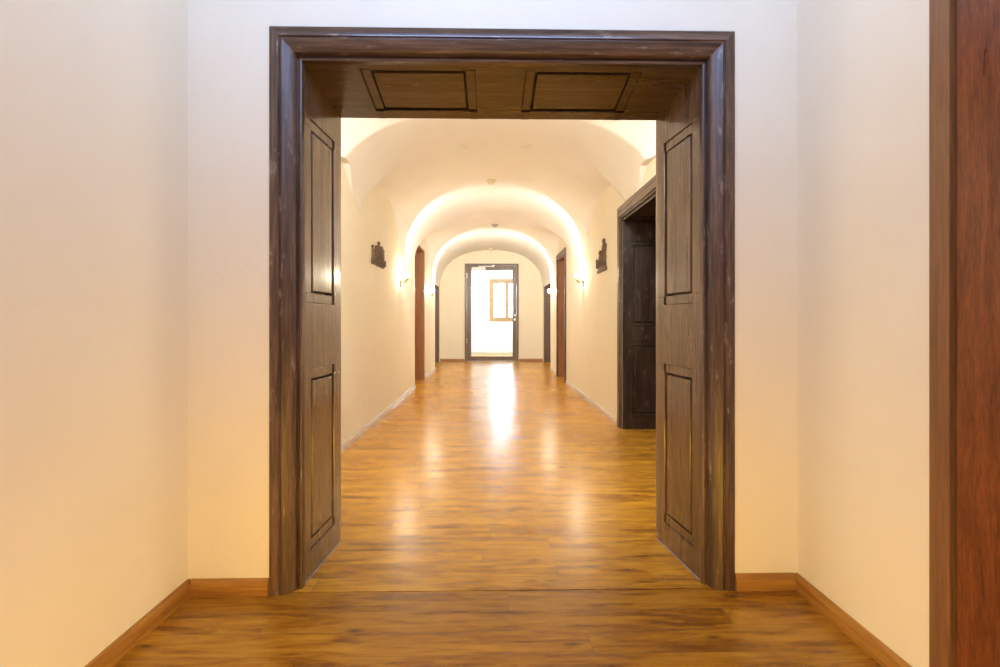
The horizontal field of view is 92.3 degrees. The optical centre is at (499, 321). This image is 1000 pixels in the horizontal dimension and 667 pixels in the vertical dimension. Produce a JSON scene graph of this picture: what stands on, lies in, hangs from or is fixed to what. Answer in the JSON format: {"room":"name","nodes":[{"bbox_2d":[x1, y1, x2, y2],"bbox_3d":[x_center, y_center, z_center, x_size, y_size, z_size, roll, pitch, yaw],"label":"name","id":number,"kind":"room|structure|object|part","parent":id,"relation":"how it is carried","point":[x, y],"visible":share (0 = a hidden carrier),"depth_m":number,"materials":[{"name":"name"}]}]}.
{"room":"hallway","nodes":[
{"label":"hallway","id":0,"kind":"room"},
{"bbox_2d":[0,0,187,666],"bbox_3d":[-1.384,-0.400,0.703,0.300,3.000,2.458,0,0,-1],"label":"wall","id":1,"kind":"structure","parent":0,"point":[94,93],"depth_m":1.46,"materials":[{"name":"beige paint"}]},
{"bbox_2d":[84,579,190,666],"bbox_3d":[-1.226,1.067,0.706,0.016,0.066,2.458,0,0,-1],"label":"baseboard","id":2,"kind":"structure","parent":1,"relation":"attached to","point":[110,656],"depth_m":1.66,"materials":[{"name":"brown wood"}]},
{"bbox_2d":[341,162,439,443],"bbox_3d":[-1.745,-0.625,7.934,0.658,3.450,11.070,0,0,-1],"label":"wall","id":3,"kind":"structure","parent":0,"point":[378,314],"depth_m":5.22,"materials":[{"name":"beige paint"}]},
{"bbox_2d":[371,241,385,268],"bbox_3d":[-1.351,-0.757,5.365,0.046,0.285,0.610,0,0,-1],"label":"relief","id":4,"kind":"object","parent":3,"relation":"attached to","point":[377,259],"visible":1,"depth_m":5.34,"materials":[{"name":"brown metal"}]},
{"bbox_2d":[341,368,435,452],"bbox_3d":[-1.384,1.067,6.640,0.016,0.066,8.470,0,0,-1],"label":"baseboard","id":5,"kind":"structure","parent":3,"relation":"attached to","point":[366,427],"depth_m":5.20,"materials":[{"name":"beige wood"}]},
{"bbox_2d":[399,272,408,286],"bbox_3d":[-1.332,-0.588,6.676,0.124,0.212,0.087,0,0,-1],"label":"wall sconce","id":6,"kind":"object","parent":3,"relation":"attached to","point":[406,274],"visible":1,"depth_m":6.66,"materials":[{"name":"gold metal"}]},
{"bbox_2d":[415,245,424,379],"bbox_3d":[-1.628,-0.130,8.571,0.400,2.459,1.198,0,0,-1],"label":"door","id":7,"kind":"structure","parent":3,"relation":"in","point":[420,253],"depth_m":9.14,"materials":[{"name":"wood"}]},
{"bbox_2d":[435,285,438,361],"bbox_3d":[-1.831,-0.110,12.318,0.350,2.419,1.698,0,0,-1],"label":"door","id":8,"kind":"structure","parent":3,"relation":"in","point":[436,286],"depth_m":13.14,"materials":[{"name":"wood"}]},
{"bbox_2d":[440,250,542,360],"bbox_3d":[0.245,-0.625,13.607,5.400,3.450,0.200,0,0,-1],"label":"wall","id":9,"kind":"structure","parent":0,"point":[452,284],"depth_m":13.49,"materials":[{"name":"beige paint"}]},
{"bbox_2d":[440,359,542,360],"bbox_3d":[-0.238,1.067,13.490,2.880,0.066,0.016,0,0,-1],"label":"baseboard","id":10,"kind":"structure","parent":9,"relation":"attached to","point":[440,359],"depth_m":13.48,"materials":[{"name":"brown wood"}]},
{"bbox_2d":[465,264,518,360],"bbox_3d":[-0.233,-0.270,13.501,1.510,2.740,0.195,0,0,-1],"label":"door","id":11,"kind":"structure","parent":9,"relation":"in","point":[468,267],"depth_m":13.47,"materials":[{"name":"brown wood"}]},
{"bbox_2d":[471,270,512,350],"bbox_3d":[0.187,-0.550,16.706,5.400,3.300,0.300,0,0,-1],"label":"wall","id":12,"kind":"structure","parent":0,"point":[486,335],"depth_m":16.55,"materials":[{"name":"white paint"}]},
{"bbox_2d":[471,351,512,353],"bbox_3d":[0.190,1.055,16.549,5.400,0.090,0.016,0,0,-1],"label":"baseboard","id":13,"kind":"structure","parent":12,"relation":"attached to","point":[472,352],"depth_m":16.53,"materials":[{"name":"white"}]},
{"bbox_2d":[489,279,512,320],"bbox_3d":[0.239,-0.750,16.582,1.220,1.460,0.110,0,0,-1],"label":"window","id":14,"kind":"structure","parent":12,"relation":"in","point":[492,282],"depth_m":16.52,"materials":[{"name":"brown wood"}]},
{"bbox_2d":[188,0,796,579],"bbox_3d":[-0.041,-0.625,2.194,8.000,3.450,0.472,0,0,-1],"label":"wall","id":15,"kind":"structure","parent":0,"point":[228,40],"depth_m":1.94,"materials":[{"name":"beige paint"}]},
{"bbox_2d":[190,578,268,596],"bbox_3d":[-1.087,1.067,1.930,0.308,0.066,0.016,0,0,-1],"label":"baseboard","id":16,"kind":"structure","parent":15,"relation":"attached to","point":[199,587],"depth_m":1.92,"materials":[{"name":"brown wood"}]},
{"bbox_2d":[269,26,734,595],"bbox_3d":[0.009,-0.050,2.204,1.900,2.300,0.515,0,0,-1],"label":"door","id":17,"kind":"structure","parent":15,"relation":"in","point":[683,81],"depth_m":2.02,"materials":[{"name":"brown wood"}]},
{"bbox_3d":[-0.870,-0.046,1.961,0.129,2.292,0.051,0,0,-16],"label":"casing","id":18,"kind":"part","parent":17,"relation":"part of","materials":[{"name":"brown wood"}]},
{"bbox_3d":[-0.823,-0.480,2.203,0.020,0.698,0.221,0,0,2],"label":"panel","id":19,"kind":"part","parent":17,"relation":"part of","materials":[{"name":"brown wood"}]},
{"bbox_3d":[-0.823,0.595,2.203,0.020,0.683,0.221,0,0,2],"label":"panel","id":20,"kind":"part","parent":17,"relation":"part of","materials":[{"name":"brown wood"}]},
{"bbox_3d":[-0.355,-1.069,2.210,0.399,0.059,0.258,0,0,-1],"label":"panel","id":21,"kind":"part","parent":17,"relation":"part of","materials":[{"name":"brown wood"}]},
{"bbox_3d":[0.004,-0.050,2.446,1.900,2.300,0.031,0,0,-1],"label":"casing","id":22,"kind":"part","parent":17,"relation":"part of","materials":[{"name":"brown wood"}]},
{"bbox_3d":[0.361,-1.069,2.224,0.408,0.059,0.258,0,0,-1],"label":"panel","id":23,"kind":"part","parent":17,"relation":"part of","materials":[{"name":"brown wood"}]},
{"bbox_3d":[0.838,-0.480,2.235,0.020,0.698,0.223,0,0,-8],"label":"panel","id":24,"kind":"part","parent":17,"relation":"part of","materials":[{"name":"brown wood"}]},
{"bbox_3d":[0.838,0.595,2.235,0.020,0.683,0.223,0,0,-8],"label":"panel","id":25,"kind":"part","parent":17,"relation":"part of","materials":[{"name":"brown wood"}]},
{"bbox_3d":[0.903,-0.046,1.994,0.129,2.292,0.051,0,0,13],"label":"casing","id":26,"kind":"part","parent":17,"relation":"part of","materials":[{"name":"brown wood"}]},
{"bbox_2d":[735,573,795,590],"bbox_3d":[1.089,1.067,1.971,0.244,0.066,0.016,0,0,-1],"label":"baseboard","id":27,"kind":"structure","parent":15,"relation":"attached to","point":[743,581],"depth_m":1.96,"materials":[{"name":"brown wood"}]},
{"bbox_2d":[114,354,881,666],"bbox_3d":[-0.122,1.150,6.499,8.000,0.100,21.000,0,0,-1],"label":"floor","id":28,"kind":"structure","parent":0,"point":[487,475],"depth_m":2.10,"materials":[{"name":"brown wood"}]},
{"bbox_2d":[341,118,655,286],"bbox_3d":[-0.134,-1.496,7.964,2.884,1.072,11.070,0,0,-1],"label":"ceiling","id":29,"kind":"structure","parent":0,"point":[551,177],"depth_m":5.87,"materials":[{"name":"white paint"}]},
{"bbox_2d":[486,179,495,184],"bbox_3d":[-0.128,-1.992,6.849,0.144,0.065,0.144,0,0,-1],"label":"smoke detector","id":30,"kind":"object","parent":29,"relation":"attached to","point":[489,181],"visible":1,"depth_m":6.81,"materials":[{"name":"beige plastic"}]},
{"bbox_2d":[543,157,655,428],"bbox_3d":[1.504,-0.625,7.995,0.602,3.450,11.070,0,0,-1],"label":"wall","id":31,"kind":"structure","parent":0,"point":[591,309],"depth_m":6.22,"materials":[{"name":"beige paint"}]},
{"bbox_2d":[544,283,549,361],"bbox_3d":[1.398,-0.110,12.378,0.350,2.419,1.698,0,0,-1],"label":"door","id":32,"kind":"structure","parent":31,"relation":"in","point":[547,287],"depth_m":13.20,"materials":[{"name":"wood"}]},
{"bbox_2d":[556,247,565,382],"bbox_3d":[1.367,-0.122,9.197,0.428,2.445,1.130,0,0,-1],"label":"door","id":33,"kind":"structure","parent":31,"relation":"in","point":[561,257],"depth_m":9.66,"materials":[{"name":"wood"}]},
{"bbox_3d":[1.157,-0.122,9.715,0.028,2.445,0.087,0,0,-1],"label":"casing","id":34,"kind":"part","parent":33,"relation":"part of","materials":[{"name":"brown wood"}]},
{"bbox_3d":[1.176,-0.122,8.672,0.028,2.445,0.087,0,0,-1],"label":"casing","id":35,"kind":"part","parent":33,"relation":"part of","materials":[{"name":"brown wood"}]},
{"bbox_2d":[575,273,583,286],"bbox_3d":[1.161,-0.616,7.023,0.124,0.212,0.087,0,0,-1],"label":"wall sconce","id":36,"kind":"object","parent":31,"relation":"attached to","point":[577,275],"visible":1,"depth_m":7.01,"materials":[{"name":"gold metal"}]},
{"bbox_2d":[550,367,616,424],"bbox_3d":[1.195,1.067,8.009,0.016,0.066,5.830,0,0,-1],"label":"baseboard","id":37,"kind":"structure","parent":31,"relation":"attached to","point":[597,406],"depth_m":6.33,"materials":[{"name":"beige wood"}]},
{"bbox_2d":[596,238,606,273],"bbox_3d":[1.225,-0.800,5.829,0.046,0.390,0.500,0,0,-1],"label":"relief","id":38,"kind":"object","parent":31,"relation":"attached to","point":[601,265],"visible":1,"depth_m":5.71,"materials":[{"name":"brown metal"}]},
{"bbox_2d":[617,175,655,428],"bbox_3d":[1.507,-0.048,4.144,0.518,2.295,1.880,0,0,-1],"label":"door","id":39,"kind":"structure","parent":31,"relation":"in","point":[637,214],"depth_m":4.93,"materials":[{"name":"brown wood"}]},
{"bbox_3d":[1.245,-0.048,5.014,0.028,2.295,0.131,0,0,-1],"label":"casing","id":40,"kind":"part","parent":39,"relation":"part of","materials":[{"name":"brown wood"}]},
{"bbox_3d":[1.488,-0.390,4.940,0.219,0.783,0.020,0,0,-1],"label":"panel","id":41,"kind":"part","parent":39,"relation":"part of","materials":[{"name":"brown wood"}]},
{"bbox_3d":[1.488,0.590,4.940,0.219,0.683,0.020,0,0,-1],"label":"panel","id":42,"kind":"part","parent":39,"relation":"part of","materials":[{"name":"brown wood"}]},
{"bbox_3d":[1.496,-1.051,4.499,0.219,0.020,0.423,0,0,-1],"label":"panel","id":43,"kind":"part","parent":39,"relation":"part of","materials":[{"name":"brown wood"}]},
{"bbox_2d":[797,0,928,666],"bbox_3d":[1.400,-0.400,0.755,0.300,3.000,2.458,0,0,-1],"label":"wall","id":44,"kind":"structure","parent":0,"point":[863,65],"depth_m":1.61,"materials":[{"name":"beige paint"}]},
{"bbox_2d":[795,573,911,666],"bbox_3d":[1.225,1.067,1.677,0.016,0.066,0.608,0,0,-1],"label":"baseboard","id":45,"kind":"structure","parent":44,"relation":"attached to","point":[881,653],"depth_m":1.67,"materials":[{"name":"brown wood"}]},
{"bbox_2d":[929,0,999,666],"bbox_3d":[1.241,0.025,0.864,0.114,2.150,1.014,0,0,-1],"label":"door","id":46,"kind":"structure","parent":44,"relation":"in","point":[964,35],"depth_m":1.28,"materials":[{"name":"brown wood"}]},
{"bbox_3d":[1.251,0.025,0.865,0.034,2.150,1.014,0,0,-1],"label":"casing","id":47,"kind":"part","parent":46,"relation":"part of","materials":[{"name":"brown wood"}]}
]}

